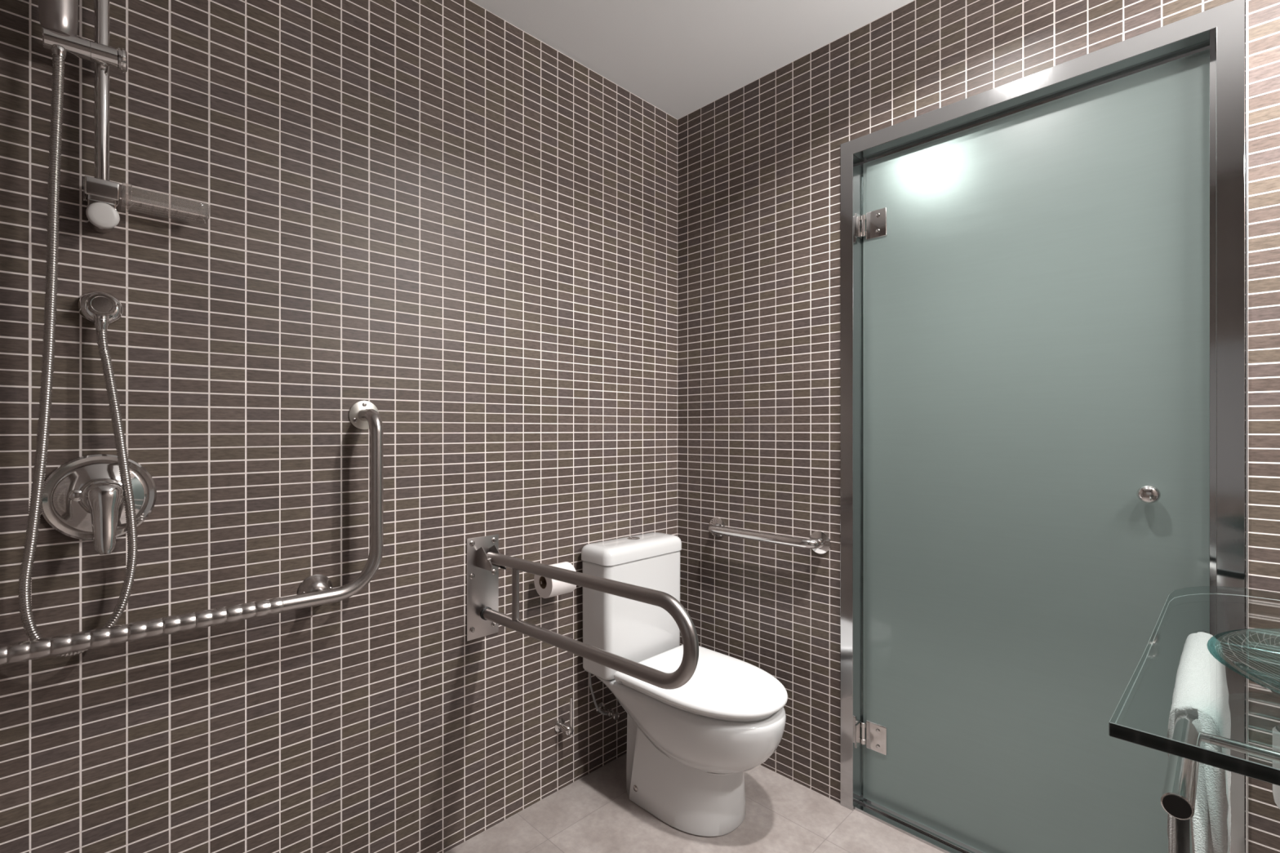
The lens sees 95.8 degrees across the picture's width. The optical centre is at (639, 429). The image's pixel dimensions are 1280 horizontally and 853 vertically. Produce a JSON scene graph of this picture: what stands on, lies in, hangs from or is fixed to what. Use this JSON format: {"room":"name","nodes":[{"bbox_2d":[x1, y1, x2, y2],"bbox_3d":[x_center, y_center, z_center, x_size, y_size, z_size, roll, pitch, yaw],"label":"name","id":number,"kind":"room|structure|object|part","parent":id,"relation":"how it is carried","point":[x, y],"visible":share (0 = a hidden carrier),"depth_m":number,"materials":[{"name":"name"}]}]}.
{"room":"accessible bathroom","nodes":[
{"label":"accessible bathroom","id":0,"kind":"room"},
{"bbox_2d":[0,0,677,852],"bbox_3d":[-0.703,-0.031,1.660,0.100,2.570,2.580,0,0,45],"label":"wall","id":1,"kind":"structure","parent":0,"point":[433,215],"depth_m":1.48,"materials":[{"name":"tile"}]},
{"bbox_2d":[41,0,127,233],"bbox_3d":[-1.087,-0.796,1.134,0.099,0.799,0.119,0,0,45],"label":"shower rail","id":2,"kind":"object","parent":1,"relation":"attached to","point":[101,196],"visible":1,"depth_m":1.14,"materials":[{"name":"silver metal"}]},
{"bbox_2d":[38,0,78,59],"bbox_3d":[-1.079,-0.872,1.074,0.083,0.344,0.096,0,0,45],"label":"shower","id":3,"kind":"object","parent":2,"relation":"attached to","point":[59,15],"visible":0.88,"depth_m":1.07,"materials":[{"name":"grey metal"}]},
{"bbox_3d":[-1.088,-0.852,1.082,0.060,0.222,0.053,0,0,45],"label":"handle","id":4,"kind":"part","parent":3,"relation":"part of","materials":[{"name":"grey metal"}]},
{"bbox_2d":[17,54,137,657],"bbox_3d":[-1.084,-0.131,1.125,0.058,1.141,0.167,0,0,36],"label":"shower hose","id":5,"kind":"object","parent":3,"relation":"attached to","point":[58,68],"visible":0.94,"depth_m":1.08,"materials":[{"name":"silver metal"}]},
{"bbox_3d":[-1.088,-0.424,1.167,0.047,0.042,0.042,0,0,45],"label":"screw post","id":6,"kind":"part","parent":2,"relation":"part of","materials":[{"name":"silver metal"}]},
{"bbox_3d":[-1.031,-0.736,1.151,0.044,0.044,0.015,0,0,45],"label":"knob","id":7,"kind":"part","parent":2,"relation":"part of","materials":[{"name":"silver metal"}]},
{"bbox_2d":[120,184,209,223],"bbox_3d":[-0.991,-0.468,1.211,0.068,0.041,0.142,0,0,45],"label":"soap dish","id":8,"kind":"object","parent":2,"relation":"attached to","point":[207,214],"visible":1,"depth_m":1.18,"materials":[{"name":"clear plastic"}]},
{"bbox_2d":[40,453,156,555],"bbox_3d":[-1.069,0.146,1.148,0.107,0.193,0.177,0,0,45],"label":"shower mixer","id":9,"kind":"object","parent":1,"relation":"attached to","point":[82,499],"visible":0.87,"depth_m":1.14,"materials":[{"name":"silver metal"}]},
{"bbox_3d":[-1.052,0.173,1.136,0.065,0.138,0.057,0,0,45],"label":"lever","id":10,"kind":"part","parent":9,"relation":"part of","materials":[{"name":"silver metal"}]},
{"bbox_2d":[77,290,123,330],"bbox_3d":[-1.088,-0.241,1.168,0.052,0.085,0.069,0,0,45],"label":"outlet","id":11,"kind":"object","parent":1,"relation":"attached to","point":[101,308],"visible":1,"depth_m":1.16,"materials":[{"name":"silver metal"}]},
{"bbox_2d":[0,400,383,666],"bbox_3d":[-0.968,0.185,1.251,0.105,0.526,0.824,0,0,45],"label":"grab bar","id":12,"kind":"object","parent":1,"relation":"attached to","point":[315,590],"visible":1,"depth_m":1.30,"materials":[{"name":"silver metal"}]},
{"bbox_2d":[554,697,573,736],"bbox_3d":[-0.257,0.985,1.989,0.067,0.131,0.044,0,0,45],"label":"valve","id":13,"kind":"object","parent":1,"relation":"attached to","point":[560,725],"visible":1,"depth_m":1.98,"materials":[{"name":"silver metal"}]},
{"bbox_3d":[-0.238,0.984,1.984,0.020,0.130,0.015,0,0,34],"label":"lever","id":14,"kind":"part","parent":13,"relation":"part of","materials":[{"name":"silver metal"}]},
{"bbox_2d":[466,534,698,689],"bbox_3d":[-0.186,0.489,1.497,0.861,0.312,0.109,0,0,45],"label":"support rail","id":15,"kind":"object","parent":1,"relation":"attached to","point":[484,559],"visible":1,"depth_m":1.52,"materials":[{"name":"grey metal"}]},
{"bbox_3d":[-0.489,0.489,1.800,0.005,0.312,0.109,0,0,45],"label":"wall plate","id":16,"kind":"part","parent":15,"relation":"part of","materials":[{"name":"grey metal"}]},
{"bbox_2d":[595,702,619,719],"bbox_3d":[-0.115,1.032,2.112,0.092,0.040,0.040,0,0,45],"label":"valve","id":17,"kind":"object","parent":1,"relation":"attached to","point":[615,715],"visible":0.91,"depth_m":2.10,"materials":[{"name":"silver metal"}]},
{"bbox_2d":[588,672,607,715],"bbox_3d":[-0.148,0.946,2.071,0.083,0.179,0.012,0,0,-42],"label":"supply hose","id":18,"kind":"object","parent":17,"relation":"attached to","point":[589,674],"visible":0.98,"depth_m":2.05,"materials":[{"name":"grey metal"}]},
{"bbox_3d":[-0.093,1.032,2.090,0.028,0.027,0.027,0,0,45],"label":"knob","id":19,"kind":"part","parent":17,"relation":"part of","materials":[{"name":"silver metal"}]},
{"bbox_3d":[-0.291,0.497,1.949,0.074,0.036,0.148,0,0,45],"label":"toilet paper holder","id":20,"kind":"object","parent":1,"relation":"attached to","visible":0},
{"bbox_2d":[533,561,576,598],"bbox_3d":[-0.279,0.497,1.914,0.102,0.102,0.103,0,0,45],"label":"toilet roll","id":21,"kind":"object","parent":20,"relation":"on","point":[553,588],"visible":0.52,"depth_m":1.89,"materials":[{"name":"white paper"}]},
{"bbox_2d":[470,0,913,119],"bbox_3d":[0.103,-1.366,0.868,2.360,0.100,2.600,0,0,45],"label":"ceiling","id":22,"kind":"structure","parent":0,"point":[679,57],"depth_m":1.92,"materials":[{"name":"white paint"}]},
{"bbox_2d":[444,753,943,852],"bbox_3d":[0.103,1.304,0.868,2.360,0.100,2.600,0,0,45],"label":"floor","id":23,"kind":"structure","parent":0,"point":[595,813],"depth_m":1.82,"materials":[{"name":"tile"}]},
{"bbox_2d":[581,532,787,837],"bbox_3d":[0.166,0.827,1.952,0.695,0.854,0.398,0,0,45],"label":"toilet","id":24,"kind":"object","parent":23,"relation":"on","point":[691,747],"visible":0.94,"depth_m":1.86,"materials":[{"name":"white ceramic"}]},
{"bbox_3d":[-0.025,0.435,2.140,0.159,0.059,0.396,0,0,45],"label":"cistern lid","id":25,"kind":"part","parent":24,"relation":"part of","materials":[{"name":"white ceramic"}]},
{"bbox_3d":[0.224,0.848,1.897,0.476,0.028,0.332,0,0,45],"label":"seat","id":26,"kind":"part","parent":24,"relation":"part of","materials":[{"name":"white plastic"}]},
{"bbox_3d":[0.231,0.819,1.890,0.516,0.032,0.393,0,0,45],"label":"lid","id":27,"kind":"part","parent":24,"relation":"part of","materials":[{"name":"white plastic"}]},
{"bbox_2d":[677,0,1279,852],"bbox_3d":[1.001,-0.031,1.696,2.260,2.570,0.120,0,0,45],"label":"wall","id":28,"kind":"structure","parent":0,"point":[759,163],"depth_m":2.02,"materials":[{"name":"tile"}]},
{"bbox_2d":[707,517,831,554],"bbox_3d":[0.439,0.388,2.120,0.518,0.078,0.075,0,0,45],"label":"grab bar","id":29,"kind":"object","parent":28,"relation":"attached to","point":[819,541],"visible":1,"depth_m":2.04,"materials":[{"name":"silver metal"}]},
{"bbox_2d":[854,798,982,852],"bbox_3d":[1.039,1.249,1.641,0.846,0.011,0.092,0,0,45],"label":"trim","id":30,"kind":"structure","parent":28,"relation":"attached to","point":[921,833],"depth_m":1.80,"materials":[{"name":"silver metal"}]},
{"bbox_2d":[855,48,1209,852],"bbox_3d":[1.029,0.172,1.639,0.835,2.133,0.056,0,0,45],"label":"door","id":31,"kind":"structure","parent":28,"relation":"in","point":[1036,280],"depth_m":1.60,"materials":[{"name":"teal glass"}]},
{"bbox_3d":[0.729,1.017,1.928,0.003,0.076,0.040,0,0,45],"label":"plate","id":32,"kind":"part","parent":31,"relation":"part of","materials":[{"name":"silver metal"}]},
{"bbox_3d":[0.729,-0.679,1.928,0.003,0.076,0.040,0,0,45],"label":"plate","id":33,"kind":"part","parent":31,"relation":"part of","materials":[{"name":"silver metal"}]},
{"bbox_3d":[1.247,0.158,1.418,0.044,0.044,0.041,0,0,45],"label":"knob","id":34,"kind":"part","parent":31,"relation":"part of","materials":[{"name":"silver metal"}]},
{"bbox_2d":[840,0,1244,852],"bbox_3d":[1.050,0.150,1.652,0.935,2.208,0.143,0,0,45],"label":"trim","id":35,"kind":"structure","parent":28,"relation":"attached to","point":[1223,26],"depth_m":1.43,"materials":[{"name":"silver metal"}]},
{"bbox_2d":[1245,0,1248,852],"bbox_3d":[1.335,-0.031,1.272,0.004,2.570,0.006,0,0,45],"label":"trim","id":36,"kind":"structure","parent":28,"relation":"attached to","point":[1246,1],"depth_m":1.27,"materials":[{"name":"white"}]},
{"bbox_3d":[0.853,-0.031,0.020,0.100,2.570,2.460,0,0,45],"label":"wall","id":37,"kind":"structure","parent":0,"visible":0},
{"bbox_2d":[1108,586,1279,786],"bbox_3d":[1.075,0.340,0.758,0.624,0.016,0.914,0,0,45],"label":"countertop","id":38,"kind":"structure","parent":37,"relation":"attached to","point":[1242,766],"depth_m":0.61,"materials":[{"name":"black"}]},
{"bbox_2d":[1207,635,1279,696],"bbox_3d":[0.902,0.308,0.624,0.415,0.045,0.415,0,0,45],"label":"basin","id":39,"kind":"object","parent":38,"relation":"in","point":[1220,661],"visible":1,"depth_m":0.69,"materials":[{"name":"clear glass"}]},
{"bbox_2d":[1272,724,1279,809],"bbox_3d":[1.041,0.453,0.621,0.482,0.208,0.222,0,0,45],"label":"trap","id":40,"kind":"object","parent":38,"relation":"attached to","point":[1276,730],"visible":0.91,"depth_m":0.83,"materials":[{"name":"silver metal"}]},
{"bbox_2d":[1160,630,1279,820],"bbox_3d":[1.046,0.412,0.697,0.583,0.027,0.742,0,0,45],"label":"towel rail","id":41,"kind":"object","parent":37,"relation":"attached to","point":[1178,798],"visible":0.67,"depth_m":0.73,"materials":[{"name":"silver metal"}]},
{"bbox_2d":[1166,631,1231,852],"bbox_3d":[0.928,0.624,0.955,0.073,0.473,0.432,0,0,45],"label":"towel","id":42,"kind":"object","parent":41,"relation":"hanging from","point":[1201,691],"visible":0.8,"depth_m":0.83,"materials":[{"name":"white fabric"}]},
{"bbox_3d":[0.949,0.412,0.581,0.555,0.013,0.013,0,0,45],"label":"bracket arm","id":43,"kind":"part","parent":41,"relation":"part of","materials":[{"name":"silver metal"}]},
{"bbox_3d":[1.298,0.412,0.925,0.549,0.013,0.013,0,0,45],"label":"bracket arm","id":44,"kind":"part","parent":41,"relation":"part of","materials":[{"name":"silver metal"}]}
]}

